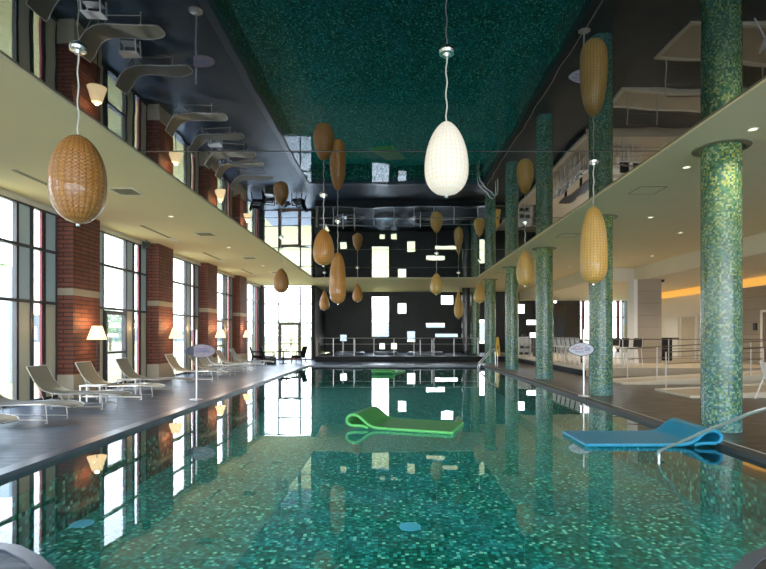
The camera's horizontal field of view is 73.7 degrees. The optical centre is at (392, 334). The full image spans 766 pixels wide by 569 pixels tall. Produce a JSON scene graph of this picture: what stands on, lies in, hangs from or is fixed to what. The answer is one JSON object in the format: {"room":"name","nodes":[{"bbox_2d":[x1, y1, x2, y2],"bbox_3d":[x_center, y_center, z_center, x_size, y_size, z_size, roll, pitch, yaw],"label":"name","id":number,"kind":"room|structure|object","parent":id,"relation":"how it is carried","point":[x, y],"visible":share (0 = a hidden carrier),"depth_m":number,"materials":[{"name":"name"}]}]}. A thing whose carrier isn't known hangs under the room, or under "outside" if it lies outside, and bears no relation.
{"room":"indoor swimming pool","nodes":[
{"label":"indoor swimming pool","id":0,"kind":"room"},
{"bbox_2d":[0,188,259,285],"bbox_3d":[-8.725,-0.840,13.500,0.350,4.920,39.000,0,0,0],"label":"wall","id":1,"kind":"structure","parent":0,"point":[1,189],"depth_m":14.99,"materials":[{"name":"beige paint"}]},
{"bbox_2d":[0,194,58,407],"bbox_3d":[-8.637,-0.743,11.310,0.125,4.725,3.580,0,0,0],"label":"window","id":2,"kind":"structure","parent":1,"relation":"in","point":[22,242],"depth_m":12.13,"materials":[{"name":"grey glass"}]},
{"bbox_2d":[100,230,147,389],"bbox_3d":[-8.637,-0.743,16.090,0.125,4.725,3.580,0,0,0],"label":"window","id":3,"kind":"structure","parent":1,"relation":"in","point":[128,269],"depth_m":16.91,"materials":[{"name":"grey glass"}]},
{"bbox_2d":[104,310,126,388],"bbox_3d":[-8.620,0.440,15.860,0.120,2.360,1.200,0,0,0],"label":"door","id":4,"kind":"structure","parent":3,"relation":"attached to","point":[106,312],"depth_m":15.65,"materials":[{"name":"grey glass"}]},
{"bbox_2d":[0,190,260,286],"bbox_3d":[-8.570,-3.105,15.900,0.100,0.070,34.200,0,0,0],"label":"trim","id":5,"kind":"structure","parent":1,"relation":"attached to","point":[3,193],"depth_m":14.96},
{"bbox_2d":[173,256,199,375],"bbox_3d":[-8.637,-0.743,20.870,0.125,4.725,3.580,0,0,0],"label":"window","id":6,"kind":"structure","parent":1,"relation":"in","point":[187,315],"depth_m":21.65,"materials":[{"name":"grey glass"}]},
{"bbox_2d":[217,272,232,363],"bbox_3d":[-8.637,-0.743,25.650,0.125,4.725,3.580,0,0,0],"label":"window","id":7,"kind":"structure","parent":1,"relation":"in","point":[227,281],"depth_m":26.56,"materials":[{"name":"clear glass"}]},
{"bbox_2d":[217,320,224,366],"bbox_3d":[-8.620,0.440,25.420,0.120,2.360,1.200,0,0,0],"label":"door","id":8,"kind":"structure","parent":7,"relation":"attached to","point":[218,321],"depth_m":25.90,"materials":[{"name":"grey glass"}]},
{"bbox_2d":[247,283,259,360],"bbox_3d":[-8.637,-0.743,30.795,0.125,4.725,4.310,0,0,0],"label":"window","id":9,"kind":"structure","parent":1,"relation":"in","point":[255,322],"depth_m":31.92,"materials":[{"name":"clear glass"}]},
{"bbox_2d":[259,285,264,359],"bbox_3d":[-8.620,-0.790,33.050,0.560,4.820,0.300,0,0,0],"label":"wall","id":10,"kind":"structure","parent":0,"point":[261,289],"depth_m":32.90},
{"bbox_2d":[264,287,314,359],"bbox_3d":[-6.720,-0.748,33.070,3.320,4.735,0.140,0,0,0],"label":"window","id":11,"kind":"structure","parent":10,"relation":"in","point":[278,303],"depth_m":33.01,"materials":[{"name":"clear glass"}]},
{"bbox_2d":[279,323,299,359],"bbox_3d":[-6.685,0.420,33.050,1.330,2.400,0.140,0,0,0],"label":"door","id":12,"kind":"structure","parent":11,"relation":"attached to","point":[280,324],"depth_m":32.98,"materials":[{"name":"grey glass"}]},
{"bbox_2d":[311,285,325,359],"bbox_3d":[-5.165,-0.790,35.625,0.250,4.820,5.250,0,0,0],"label":"wall","id":13,"kind":"structure","parent":0,"point":[319,313],"depth_m":34.57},
{"bbox_2d":[0,53,765,291],"bbox_3d":[1.300,-3.270,16.000,20.400,0.140,44.000,0,0,0],"label":"ceiling","id":14,"kind":"structure","parent":0,"point":[34,118],"depth_m":12.25,"materials":[{"name":"paint"}]},
{"bbox_2d":[108,188,145,195],"bbox_3d":[-5.950,-3.194,11.400,0.600,0.012,0.600,0,0,0],"label":"ceiling vent","id":15,"kind":"object","parent":14,"relation":"in","point":[120,191],"visible":0.95,"depth_m":11.36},
{"bbox_2d":[111,189,140,194],"bbox_3d":[-5.950,-3.195,11.408,0.480,0.010,0.455,0,0,0],"label":"grille","id":16,"kind":"object","parent":15,"relation":"attached to","point":[118,191],"depth_m":11.36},
{"bbox_2d":[0,0,765,150],"bbox_3d":[0.100,-3.235,6.400,9.200,0.001,5.200,0,0,0],"label":"ceiling","id":17,"kind":"structure","parent":14,"relation":"attached to","point":[158,75],"depth_m":6.16,"materials":[{"name":"black paint"}]},
{"bbox_2d":[47,43,107,226],"bbox_3d":[-3.550,-2.228,5.760,0.580,2.015,0.580,0,0,0],"label":"pendant lamp","id":18,"kind":"object","parent":17,"relation":"hanging from","point":[77,186],"visible":1,"depth_m":5.57,"materials":[{"name":"brown wicker"}]},
{"bbox_2d":[425,47,468,198],"bbox_3d":[0.610,-2.397,5.830,0.500,1.675,0.500,0,0,0],"label":"pendant lamp","id":19,"kind":"object","parent":17,"relation":"hanging from","point":[446,158],"visible":1,"depth_m":5.66,"materials":[{"name":"white wicker"}]},
{"bbox_2d":[300,268,489,277],"bbox_3d":[0.100,-3.235,26.700,9.200,0.001,4.400,0,0,0],"label":"ceiling","id":20,"kind":"structure","parent":14,"relation":"attached to","point":[314,272],"depth_m":26.45,"materials":[{"name":"black paint"}]},
{"bbox_2d":[320,272,328,310],"bbox_3d":[-3.550,-2.237,26.500,0.500,1.995,0.500,0,0,0],"label":"pendant lamp","id":21,"kind":"object","parent":20,"relation":"hanging from","point":[324,301],"visible":1,"depth_m":26.34,"materials":[{"name":"orange wicker"}]},
{"bbox_2d":[454,272,462,318],"bbox_3d":[3.400,-2.027,26.500,0.464,2.415,0.464,0,0,0],"label":"pendant lamp","id":22,"kind":"object","parent":20,"relation":"hanging from","point":[458,307],"visible":1,"depth_m":26.36,"materials":[{"name":"wicker"}]},
{"bbox_2d":[275,250,515,266],"bbox_3d":[0.100,-3.235,21.900,9.200,0.001,5.200,0,0,0],"label":"ceiling","id":23,"kind":"structure","parent":14,"relation":"attached to","point":[300,258],"depth_m":21.33,"materials":[{"name":"black paint"}]},
{"bbox_2d":[352,267,362,302],"bbox_3d":[-1.700,-2.393,24.500,0.490,1.685,0.490,0,0,0],"label":"pendant lamp","id":24,"kind":"object","parent":23,"relation":"hanging from","point":[357,295],"visible":1,"depth_m":24.35,"materials":[{"name":"orange wicker"}]},
{"bbox_2d":[430,253,442,294],"bbox_3d":[1.720,-2.402,20.200,0.490,1.665,0.490,0,0,0],"label":"pendant lamp","id":25,"kind":"object","parent":23,"relation":"hanging from","point":[436,286],"visible":1,"depth_m":20.04,"materials":[{"name":"wicker"}]},
{"bbox_2d":[474,260,484,303],"bbox_3d":[3.740,-2.292,22.100,0.500,1.885,0.500,0,0,0],"label":"pendant lamp","id":26,"kind":"object","parent":23,"relation":"hanging from","point":[479,294],"visible":1,"depth_m":21.95,"materials":[{"name":"wicker"}]},
{"bbox_2d":[231,218,561,248],"bbox_3d":[0.100,-3.235,16.700,9.200,0.001,5.200,0,0,0],"label":"ceiling","id":27,"kind":"structure","parent":14,"relation":"attached to","point":[298,233],"depth_m":16.13,"materials":[{"name":"black paint"}]},
{"bbox_2d":[273,237,288,293],"bbox_3d":[-3.700,-2.297,16.900,0.500,1.875,0.500,0,0,0],"label":"pendant lamp","id":28,"kind":"object","parent":27,"relation":"hanging from","point":[281,282],"visible":1,"depth_m":16.73,"materials":[{"name":"brown wicker"}]},
{"bbox_2d":[330,221,345,304],"bbox_3d":[-1.570,-2.042,14.540,0.464,2.385,0.464,0,0,0],"label":"pendant lamp","id":29,"kind":"object","parent":27,"relation":"hanging from","point":[337,271],"visible":0.98,"depth_m":14.37,"materials":[{"name":"orange wicker"}]},
{"bbox_2d":[516,222,533,286],"bbox_3d":[3.790,-2.308,14.660,0.490,1.855,0.490,0,0,0],"label":"pendant lamp","id":30,"kind":"object","parent":27,"relation":"hanging from","point":[525,268],"visible":1,"depth_m":14.49,"materials":[{"name":"wicker"}]},
{"bbox_2d":[139,152,657,217],"bbox_3d":[0.100,-3.235,11.550,9.200,0.001,5.100,0,0,0],"label":"ceiling","id":31,"kind":"structure","parent":14,"relation":"attached to","point":[238,184],"depth_m":10.84,"materials":[{"name":"black paint"}]},
{"bbox_2d":[313,194,333,266],"bbox_3d":[-1.600,-2.402,11.800,0.485,1.665,0.485,0,0,0],"label":"pendant lamp","id":32,"kind":"object","parent":31,"relation":"hanging from","point":[323,248],"visible":1,"depth_m":11.64,"materials":[{"name":"orange wicker"}]},
{"bbox_2d":[580,160,607,285],"bbox_3d":[3.740,-2.078,9.530,0.490,2.315,0.490,0,0,0],"label":"pendant lamp","id":33,"kind":"object","parent":31,"relation":"hanging from","point":[593,239],"visible":1,"depth_m":9.36,"materials":[{"name":"wicker"}]},
{"bbox_2d":[137,151,659,267],"bbox_3d":[0.100,-3.242,14.150,9.200,0.026,20.724,0,0,0],"label":"trim","id":34,"kind":"structure","parent":14,"relation":"attached to","point":[137,151],"depth_m":8.99,"materials":[{"name":"black metal"}]},
{"bbox_2d":[628,186,667,193],"bbox_3d":[5.620,-3.196,11.300,0.600,0.008,0.600,0,0,0],"label":"access panel","id":35,"kind":"object","parent":14,"relation":"attached to","point":[642,189],"visible":1,"depth_m":11.22,"materials":[{"name":"paint"}]},
{"bbox_2d":[0,357,765,568],"bbox_3d":[5.650,2.270,16.000,29.100,1.300,44.000,0,0,0],"label":"floor","id":36,"kind":"structure","parent":0,"point":[20,441],"depth_m":11.42,"materials":[{"name":"tile"}]},
{"bbox_2d":[0,413,19,423],"bbox_3d":[-6.915,1.149,7.870,2.076,0.945,0.646,0,0,0],"label":"sun lounger","id":37,"kind":"object","parent":36,"relation":"on","point":[4,418],"visible":1,"depth_m":7.97,"materials":[{"name":"fabric"}]},
{"bbox_2d":[0,394,83,423],"bbox_3d":[-6.919,1.149,9.597,2.076,0.945,0.646,0,0,1],"label":"sun lounger","id":38,"kind":"object","parent":36,"relation":"on","point":[4,401],"visible":0.87,"depth_m":9.61,"materials":[{"name":"fabric"}]},
{"bbox_2d":[57,215,100,397],"bbox_3d":[-8.440,-0.790,13.700,0.520,4.820,1.240,0,0,0],"label":"brick pillar","id":39,"kind":"structure","parent":36,"relation":"on","point":[78,259],"depth_m":13.20,"materials":[{"name":"brick"}]},
{"bbox_2d":[26,365,131,409],"bbox_3d":[-6.898,1.149,11.343,2.076,0.945,0.646,0,0,2],"label":"sun lounger","id":40,"kind":"object","parent":36,"relation":"on","point":[41,375],"visible":0.94,"depth_m":11.31,"materials":[{"name":"fabric"}]},
{"bbox_2d":[79,384,107,402],"bbox_3d":[-7.200,1.410,12.280,0.520,0.420,0.300,0,0,0],"label":"side table","id":41,"kind":"object","parent":36,"relation":"on","point":[86,385],"visible":0.87,"depth_m":12.17,"materials":[{"name":"white paint"}]},
{"bbox_2d":[87,326,106,394],"bbox_3d":[-7.900,0.690,13.640,0.480,1.860,0.480,0,0,0],"label":"floor lamp","id":42,"kind":"object","parent":36,"relation":"on","point":[96,333],"visible":0.87,"depth_m":13.53,"materials":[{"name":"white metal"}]},
{"bbox_2d":[75,361,165,399],"bbox_3d":[-6.909,1.149,13.058,2.076,0.945,0.646,0,0,1],"label":"sun lounger","id":43,"kind":"object","parent":36,"relation":"on","point":[86,369],"visible":0.84,"depth_m":13.04,"materials":[{"name":"fabric"}]},
{"bbox_2d":[117,379,140,393],"bbox_3d":[-7.200,1.410,13.950,0.520,0.420,0.300,0,0,0],"label":"side table","id":44,"kind":"object","parent":36,"relation":"on","point":[118,380],"visible":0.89,"depth_m":13.83,"materials":[{"name":"white paint"}]},
{"bbox_2d":[115,358,192,390],"bbox_3d":[-6.940,1.149,14.965,2.076,0.945,0.646,0,0,0],"label":"sun lounger","id":45,"kind":"object","parent":36,"relation":"on","point":[124,365],"visible":0.87,"depth_m":14.92,"materials":[{"name":"fabric"}]},
{"bbox_2d":[147,244,173,380],"bbox_3d":[-8.440,-0.790,18.480,0.520,4.820,1.240,0,0,0],"label":"brick pillar","id":46,"kind":"structure","parent":36,"relation":"on","point":[159,257],"depth_m":17.95,"materials":[{"name":"brick"}]},
{"bbox_2d":[169,328,182,337],"bbox_3d":[-7.900,0.690,18.600,0.480,1.860,0.480,0,0,0],"label":"floor lamp","id":47,"kind":"object","parent":36,"relation":"on","point":[175,333],"visible":0.76,"depth_m":18.46,"materials":[{"name":"white fabric"}]},
{"bbox_2d":[165,354,227,380],"bbox_3d":[-6.940,1.149,18.162,2.076,0.945,0.646,0,0,0],"label":"sun lounger","id":48,"kind":"object","parent":36,"relation":"on","point":[171,359],"visible":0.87,"depth_m":18.09,"materials":[{"name":"fabric"}]},
{"bbox_2d":[185,330,215,399],"bbox_3d":[-4.820,0.745,12.806,0.763,1.750,0.320,0,0,-3],"label":"sign","id":49,"kind":"object","parent":36,"relation":"on","point":[198,350],"visible":1,"depth_m":12.79,"materials":[{"name":"metal"}]},
{"bbox_2d":[199,263,217,369],"bbox_3d":[-8.440,-0.790,23.260,0.520,4.820,1.240,0,0,0],"label":"brick pillar","id":50,"kind":"structure","parent":36,"relation":"on","point":[207,271],"depth_m":22.66,"materials":[{"name":"brick"}]},
{"bbox_2d":[189,355,243,376],"bbox_3d":[-6.933,1.149,20.144,2.076,0.945,0.646,0,0,1],"label":"sun lounger","id":51,"kind":"object","parent":36,"relation":"on","point":[193,359],"visible":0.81,"depth_m":20.06,"materials":[{"name":"fabric"}]},
{"bbox_2d":[207,356,255,371],"bbox_3d":[-6.923,1.149,21.832,2.076,0.945,0.646,0,0,-1],"label":"sun lounger","id":52,"kind":"object","parent":36,"relation":"on","point":[211,359],"visible":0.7,"depth_m":21.83,"materials":[{"name":"metal"}]},
{"bbox_2d":[233,275,246,362],"bbox_3d":[-8.440,-0.790,28.040,0.520,4.820,1.240,0,0,0],"label":"brick pillar","id":53,"kind":"structure","parent":36,"relation":"on","point":[239,282],"depth_m":27.44,"materials":[{"name":"brick"}]},
{"bbox_2d":[216,350,263,370],"bbox_3d":[-6.932,1.149,23.201,2.076,0.945,0.646,0,0,1],"label":"sun lounger","id":54,"kind":"object","parent":36,"relation":"on","point":[220,355],"visible":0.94,"depth_m":23.03,"materials":[{"name":"metal"}]},
{"bbox_2d":[0,365,482,500],"bbox_3d":[0.060,1.768,15.825,9.620,0.304,23.850,0,0,0],"label":"coping","id":55,"kind":"object","parent":36,"relation":"attached to","point":[19,477],"visible":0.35,"depth_m":7.81},
{"bbox_2d":[229,349,273,367],"bbox_3d":[-6.913,1.149,25.138,2.076,0.945,0.646,0,0,-1],"label":"sun lounger","id":56,"kind":"object","parent":36,"relation":"on","point":[232,351],"visible":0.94,"depth_m":25.08,"materials":[{"name":"metal"}]},
{"bbox_2d":[291,346,307,363],"bbox_3d":[-5.370,1.132,29.380,0.781,0.986,0.690,0,0,14],"label":"armchair","id":57,"kind":"object","parent":36,"relation":"on","point":[304,348],"visible":0.98,"depth_m":29.16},
{"bbox_2d":[0,542,765,568],"bbox_3d":[0.160,1.739,3.025,9.420,0.262,2.050,0,0,0],"label":"coping","id":58,"kind":"object","parent":36,"relation":"attached to","point":[750,560],"visible":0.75,"depth_m":3.69},
{"bbox_2d":[315,352,504,361],"bbox_3d":[1.400,1.455,34.400,12.200,0.330,7.200,0,0,0],"label":"platform","id":59,"kind":"object","parent":36,"relation":"on","point":[368,356],"visible":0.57,"depth_m":30.80,"materials":[{"name":"stone"}]},
{"bbox_2d":[335,339,363,354],"bbox_3d":[-2.819,0.779,33.429,1.900,1.022,2.042,0,0,0],"label":"whirlpool","id":60,"kind":"object","parent":59,"relation":"on","point":[342,352],"visible":0.98,"depth_m":32.72,"materials":[{"name":"metal"}]},
{"bbox_2d":[374,351,397,354],"bbox_3d":[-0.459,1.190,33.500,1.600,0.200,1.600,0,0,0],"label":"whirlpool","id":61,"kind":"object","parent":59,"relation":"on","point":[376,352],"visible":0.98,"depth_m":32.87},
{"bbox_2d":[407,339,442,354],"bbox_3d":[2.098,0.779,33.429,2.300,1.022,2.442,0,0,0],"label":"whirlpool","id":62,"kind":"object","parent":59,"relation":"on","point":[420,352],"visible":0.99,"depth_m":32.61,"materials":[{"name":"metal"}]},
{"bbox_2d":[462,288,469,353],"bbox_3d":[4.971,-0.955,34.800,0.560,4.490,0.560,0,0,0],"label":"column","id":63,"kind":"structure","parent":59,"relation":"on","point":[465,291],"depth_m":34.56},
{"bbox_2d":[471,288,479,353],"bbox_3d":[5.610,-0.795,34.900,0.890,4.830,0.890,0,0,0],"label":"column","id":64,"kind":"structure","parent":59,"relation":"on","point":[475,307],"depth_m":34.64,"materials":[{"name":"green tile"}]},
{"bbox_2d":[483,279,497,362],"bbox_3d":[5.610,-0.795,29.500,0.890,4.830,0.890,0,0,0],"label":"column","id":65,"kind":"structure","parent":36,"relation":"on","point":[490,284],"depth_m":29.23,"materials":[{"name":"green tile"}]},
{"bbox_2d":[502,266,517,369],"bbox_3d":[5.610,-0.795,24.150,0.890,4.830,0.890,0,0,0],"label":"column","id":66,"kind":"structure","parent":36,"relation":"on","point":[511,282],"depth_m":23.89,"materials":[{"name":"green tile"}]},
{"bbox_2d":[532,247,556,378],"bbox_3d":[5.610,-0.795,18.950,0.890,4.830,0.890,0,0,0],"label":"column","id":67,"kind":"structure","parent":36,"relation":"on","point":[544,255],"depth_m":18.68,"materials":[{"name":"green tile"}]},
{"bbox_2d":[568,329,593,396],"bbox_3d":[4.980,0.730,13.550,0.700,1.780,0.320,0,0,0],"label":"sign","id":68,"kind":"object","parent":36,"relation":"on","point":[583,349],"visible":1,"depth_m":13.53,"materials":[{"name":"metal"}]},
{"bbox_2d":[583,214,617,395],"bbox_3d":[5.670,-0.795,13.950,0.890,4.830,0.890,0,0,0],"label":"column","id":69,"kind":"structure","parent":36,"relation":"on","point":[601,293],"depth_m":13.69,"materials":[{"name":"green tile"}]},
{"bbox_2d":[483,365,765,482],"bbox_3d":[4.945,1.768,15.700,0.210,0.304,23.600,0,0,0],"label":"coping","id":70,"kind":"object","parent":36,"relation":"attached to","point":[746,461],"visible":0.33,"depth_m":7.86},
{"bbox_2d":[500,352,760,375],"bbox_3d":[11.775,1.455,29.000,8.450,0.330,18.000,0,0,0],"label":"terrace","id":71,"kind":"object","parent":36,"relation":"on","point":[648,369],"visible":0.33,"depth_m":20.28,"materials":[{"name":"beige stone"}]},
{"bbox_2d":[518,337,530,355],"bbox_3d":[7.947,0.700,31.000,0.760,1.150,0.400,0,0,0],"label":"shelf unit","id":72,"kind":"object","parent":71,"relation":"on","point":[522,341],"visible":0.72,"depth_m":31.18,"materials":[{"name":"white paint"}]},
{"bbox_2d":[553,303,564,352],"bbox_3d":[11.730,-0.485,36.050,0.840,3.550,0.500,0,0,0],"label":"display screen","id":73,"kind":"object","parent":71,"relation":"on","point":[558,308],"visible":0.68,"depth_m":36.00,"materials":[{"name":"black metal"}]},
{"bbox_2d":[614,338,629,366],"bbox_3d":[9.400,0.699,20.960,0.448,1.183,0.488,0,0,0],"label":"bar stool","id":74,"kind":"object","parent":71,"relation":"on","point":[625,342],"visible":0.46,"depth_m":20.77,"materials":[{"name":"white paint"}]},
{"bbox_2d":[631,338,642,366],"bbox_3d":[9.950,0.699,20.980,0.448,1.183,0.488,0,0,0],"label":"bar stool","id":75,"kind":"object","parent":71,"relation":"on","point":[636,343],"visible":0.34,"depth_m":20.78,"materials":[{"name":"white paint"}]},
{"bbox_2d":[627,279,661,362],"bbox_3d":[11.665,-0.630,23.750,1.270,3.840,0.700,0,0,0],"label":"stone pillar","id":76,"kind":"structure","parent":71,"relation":"on","point":[644,296],"depth_m":23.40,"materials":[{"name":"stone"}]},
{"bbox_2d":[662,338,678,360],"bbox_3d":[13.700,0.710,25.985,1.300,1.160,0.730,0,0,0],"label":"bar table","id":77,"kind":"object","parent":71,"relation":"on","point":[664,342],"depth_m":25.70,"materials":[{"name":"black metal"}]},
{"bbox_2d":[613,339,765,367],"bbox_3d":[11.800,0.721,20.050,8.230,1.138,0.036,0,0,0],"label":"railing","id":78,"kind":"object","parent":71,"relation":"on","point":[622,348],"visible":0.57,"depth_m":20.04,"materials":[{"name":"metal"}]},
{"bbox_2d":[613,370,765,384],"bbox_3d":[11.700,1.353,17.400,8.400,0.535,1.400,0,0,0],"label":"ramp","id":79,"kind":"object","parent":36,"relation":"on","point":[755,377],"visible":0.51,"depth_m":16.70,"materials":[{"name":"beige stone"}]},
{"bbox_2d":[627,340,765,381],"bbox_3d":[11.750,0.771,16.780,8.130,1.578,0.036,0,0,0],"label":"railing","id":80,"kind":"object","parent":79,"relation":"on","point":[750,352],"visible":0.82,"depth_m":16.77,"materials":[{"name":"metal"}]},
{"bbox_2d":[654,383,765,397],"bbox_3d":[11.775,1.385,14.050,8.250,0.469,1.800,0,0,0],"label":"ramp","id":81,"kind":"object","parent":36,"relation":"on","point":[749,390],"visible":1,"depth_m":14.09,"materials":[{"name":"beige stone"}]},
{"bbox_2d":[665,347,765,387],"bbox_3d":[11.875,0.836,14.880,7.880,1.488,0.036,0,0,0],"label":"railing","id":82,"kind":"object","parent":81,"relation":"on","point":[666,363],"visible":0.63,"depth_m":14.87,"materials":[{"name":"metal"}]},
{"bbox_2d":[657,407,765,463],"bbox_3d":[3.600,1.181,5.339,0.120,1.117,3.198,0,0,0],"label":"handrail","id":83,"kind":"object","parent":36,"relation":"attached to","point":[763,408],"visible":1,"depth_m":5.77,"materials":[{"name":"metal"}]},
{"bbox_2d":[691,138,752,432],"bbox_3d":[5.620,-0.795,8.750,0.890,4.830,0.890,0,0,0],"label":"column","id":84,"kind":"structure","parent":36,"relation":"on","point":[721,161],"depth_m":8.50,"materials":[{"name":"green tile"}]},
{"bbox_2d":[754,361,765,398],"bbox_3d":[9.633,1.146,12.750,0.875,0.960,0.532,0,0,0],"label":"sling chair","id":85,"kind":"object","parent":36,"relation":"on","point":[762,364],"visible":1,"depth_m":12.98,"materials":[{"name":"white paint"}]},
{"bbox_2d":[0,415,765,548],"bbox_3d":[0.160,2.300,14.750,9.420,0.760,25.500,0,0,0],"label":"wall","id":86,"kind":"structure","parent":0,"point":[28,518],"depth_m":7.97,"materials":[{"name":"tile"}]},
{"bbox_2d":[29,411,765,568],"bbox_3d":[0.160,2.725,14.775,9.620,0.110,25.550,0,0,0],"label":"floor","id":87,"kind":"structure","parent":0,"point":[295,490],"depth_m":7.73,"materials":[{"name":"tile"}]},
{"bbox_2d":[69,519,93,527],"bbox_3d":[-4.394,2.660,7.219,0.300,0.020,0.300,0,0,0],"label":"drain cover","id":88,"kind":"object","parent":87,"relation":"on","point":[81,523],"visible":1,"depth_m":7.18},
{"bbox_2d":[399,522,420,530],"bbox_3d":[0.236,2.660,7.106,0.300,0.020,0.300,0,0,0],"label":"drain cover","id":89,"kind":"object","parent":87,"relation":"on","point":[408,526],"visible":1,"depth_m":7.07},
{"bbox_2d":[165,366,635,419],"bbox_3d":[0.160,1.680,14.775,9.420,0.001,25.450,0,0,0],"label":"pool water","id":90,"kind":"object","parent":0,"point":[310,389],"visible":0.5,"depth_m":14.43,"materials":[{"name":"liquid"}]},
{"bbox_2d":[372,369,404,373],"bbox_3d":[-0.175,1.575,22.826,0.952,0.204,1.969,0,0,18],"label":"mat","id":91,"kind":"object","parent":90,"relation":"on","point":[383,371],"visible":1,"depth_m":21.96,"materials":[{"name":"green plastic"}]},
{"bbox_2d":[346,406,463,434],"bbox_3d":[0.236,1.542,9.375,1.969,0.268,1.052,0,0,18],"label":"mat","id":92,"kind":"object","parent":90,"relation":"on","point":[373,417],"visible":1,"depth_m":9.23,"materials":[{"name":"green plastic"}]},
{"bbox_2d":[562,418,722,446],"bbox_3d":[3.905,1.542,8.150,2.074,0.268,1.052,0,0,0],"label":"mat","id":93,"kind":"object","parent":90,"relation":"on","point":[673,430],"visible":0.91,"depth_m":7.96,"materials":[{"name":"blue plastic"}]},
{"bbox_2d":[325,292,578,351],"bbox_3d":[4.405,-0.790,38.125,18.890,4.820,0.250,0,0,0],"label":"wall","id":94,"kind":"structure","parent":0,"point":[350,318],"depth_m":38.00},
{"bbox_2d":[500,353,587,369],"bbox_3d":[7.545,1.327,28.975,0.150,0.105,18.050,0,0,0],"label":"trim","id":95,"kind":"structure","parent":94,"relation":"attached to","point":[520,357],"depth_m":22.59,"materials":[{"name":"stone"}]},
{"bbox_2d":[518,358,585,375],"bbox_3d":[7.524,1.500,29.000,0.049,0.240,18.000,0,0,0],"label":"trim","id":96,"kind":"structure","parent":94,"relation":"attached to","point":[555,367],"depth_m":22.61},
{"bbox_2d":[579,301,623,351],"bbox_3d":[15.525,-0.630,38.070,3.350,3.840,0.180,0,0,0],"label":"window","id":97,"kind":"structure","parent":94,"relation":"in","point":[582,317],"depth_m":37.98,"materials":[{"name":"clear glass"}]},
{"bbox_2d":[623,301,626,351],"bbox_3d":[18.600,-0.465,38.100,2.800,4.170,0.200,0,0,0],"label":"wall","id":98,"kind":"structure","parent":0,"point":[624,302],"depth_m":38.00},
{"bbox_2d":[519,231,765,300],"bbox_3d":[14.800,-2.950,16.000,10.800,0.800,44.000,0,0,0],"label":"ceiling","id":99,"kind":"structure","parent":0,"point":[682,271],"depth_m":22.91,"materials":[{"name":"paint"}]},
{"bbox_2d":[662,276,764,359],"bbox_3d":[18.100,-0.515,12.600,4.200,4.270,37.200,0,0,0],"label":"wall","id":100,"kind":"structure","parent":0,"point":[673,307],"depth_m":28.14,"materials":[{"name":"beige paint"}]},
{"bbox_2d":[663,317,679,357],"bbox_3d":[15.918,0.155,29.250,0.145,2.270,1.500,0,0,0],"label":"door","id":101,"kind":"structure","parent":100,"relation":"in","point":[671,326],"depth_m":29.00,"materials":[{"name":"wood"}]},
{"bbox_2d":[680,314,697,359],"bbox_3d":[15.918,0.105,27.550,0.145,2.370,1.500,0,0,0],"label":"door","id":102,"kind":"structure","parent":100,"relation":"in","point":[688,323],"depth_m":27.53,"materials":[{"name":"wood"}]},
{"bbox_2d":[662,276,765,298],"bbox_3d":[15.945,-2.330,22.450,0.090,0.340,16.900,0,0,0],"label":"cove","id":103,"kind":"object","parent":100,"relation":"attached to","point":[761,280],"visible":0.44,"depth_m":26.86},
{"bbox_2d":[743,285,765,364],"bbox_3d":[15.970,-0.420,20.300,0.060,3.420,8.600,0,0,0],"label":"cladding","id":104,"kind":"object","parent":100,"relation":"attached to","point":[754,298],"depth_m":22.66,"materials":[{"name":"stone"}]},
{"bbox_2d":[760,310,765,361],"bbox_3d":[15.918,0.105,21.400,0.145,2.370,1.400,0,0,0],"label":"door","id":105,"kind":"structure","parent":100,"relation":"in","point":[762,312],"depth_m":21.96,"materials":[{"name":"wood"}]},
{"label":"outside","id":106,"kind":"structure","parent":0,"visible":0},
{"bbox_2d":[284,341,615,356],"bbox_3d":[25.550,1.880,99.200,68.900,0.280,121.600,0,0,0],"label":"ground","id":107,"kind":"structure","parent":106,"point":[382,345],"depth_m":71.14,"materials":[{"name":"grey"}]},
{"bbox_2d":[372,308,388,336],"bbox_3d":[-3.575,-1.565,89.971,6.146,6.617,6.028,0,0,0],"label":"tree","id":108,"kind":"object","parent":107,"relation":"on","point":[375,318],"visible":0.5,"depth_m":89.42,"materials":[{"name":"green plant"}]},
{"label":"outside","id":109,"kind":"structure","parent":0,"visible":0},
{"bbox_2d":[0,341,310,398],"bbox_3d":[-84.450,1.880,50.000,151.100,0.280,220.000,0,0,0],"label":"lawn","id":110,"kind":"structure","parent":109,"point":[114,372],"depth_m":45.59,"materials":[{"name":"green plant"}]},
{"bbox_2d":[0,266,11,382],"bbox_3d":[-14.050,-0.370,18.650,0.500,4.220,0.500,0,0,0],"label":"window","id":111,"kind":"structure","parent":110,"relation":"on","point":[5,271],"depth_m":18.40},
{"bbox_2d":[108,310,136,350],"bbox_3d":[-30.976,-0.603,55.963,5.230,4.697,5.307,0,0,0],"label":"tree","id":112,"kind":"object","parent":110,"relation":"on","point":[115,321],"visible":0.23,"depth_m":55.67,"materials":[{"name":"green plant"}]},
{"bbox_2d":[34,348,249,365],"bbox_3d":[-19.250,1.730,15.000,3.500,0.020,110.000,0,0,0],"label":"path","id":113,"kind":"structure","parent":110,"relation":"on","point":[110,360],"depth_m":39.07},
{"bbox_2d":[173,311,183,338],"bbox_3d":[-30.009,-0.819,68.003,5.791,5.129,5.606,0,0,0],"label":"tree","id":114,"kind":"object","parent":110,"relation":"on","point":[177,319],"visible":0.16,"depth_m":67.72,"materials":[{"name":"green plant"}]},
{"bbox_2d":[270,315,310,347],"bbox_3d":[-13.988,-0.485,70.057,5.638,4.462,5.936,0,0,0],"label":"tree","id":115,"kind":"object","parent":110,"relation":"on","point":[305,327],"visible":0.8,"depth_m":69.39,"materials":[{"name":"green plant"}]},
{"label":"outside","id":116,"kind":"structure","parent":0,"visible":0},
{"bbox_2d":[34,315,483,341],"bbox_3d":[-59.156,-1.647,38.653,196.649,6.933,237.655,0,0,0],"label":"hills","id":117,"kind":"structure","parent":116,"point":[410,334],"depth_m":150.56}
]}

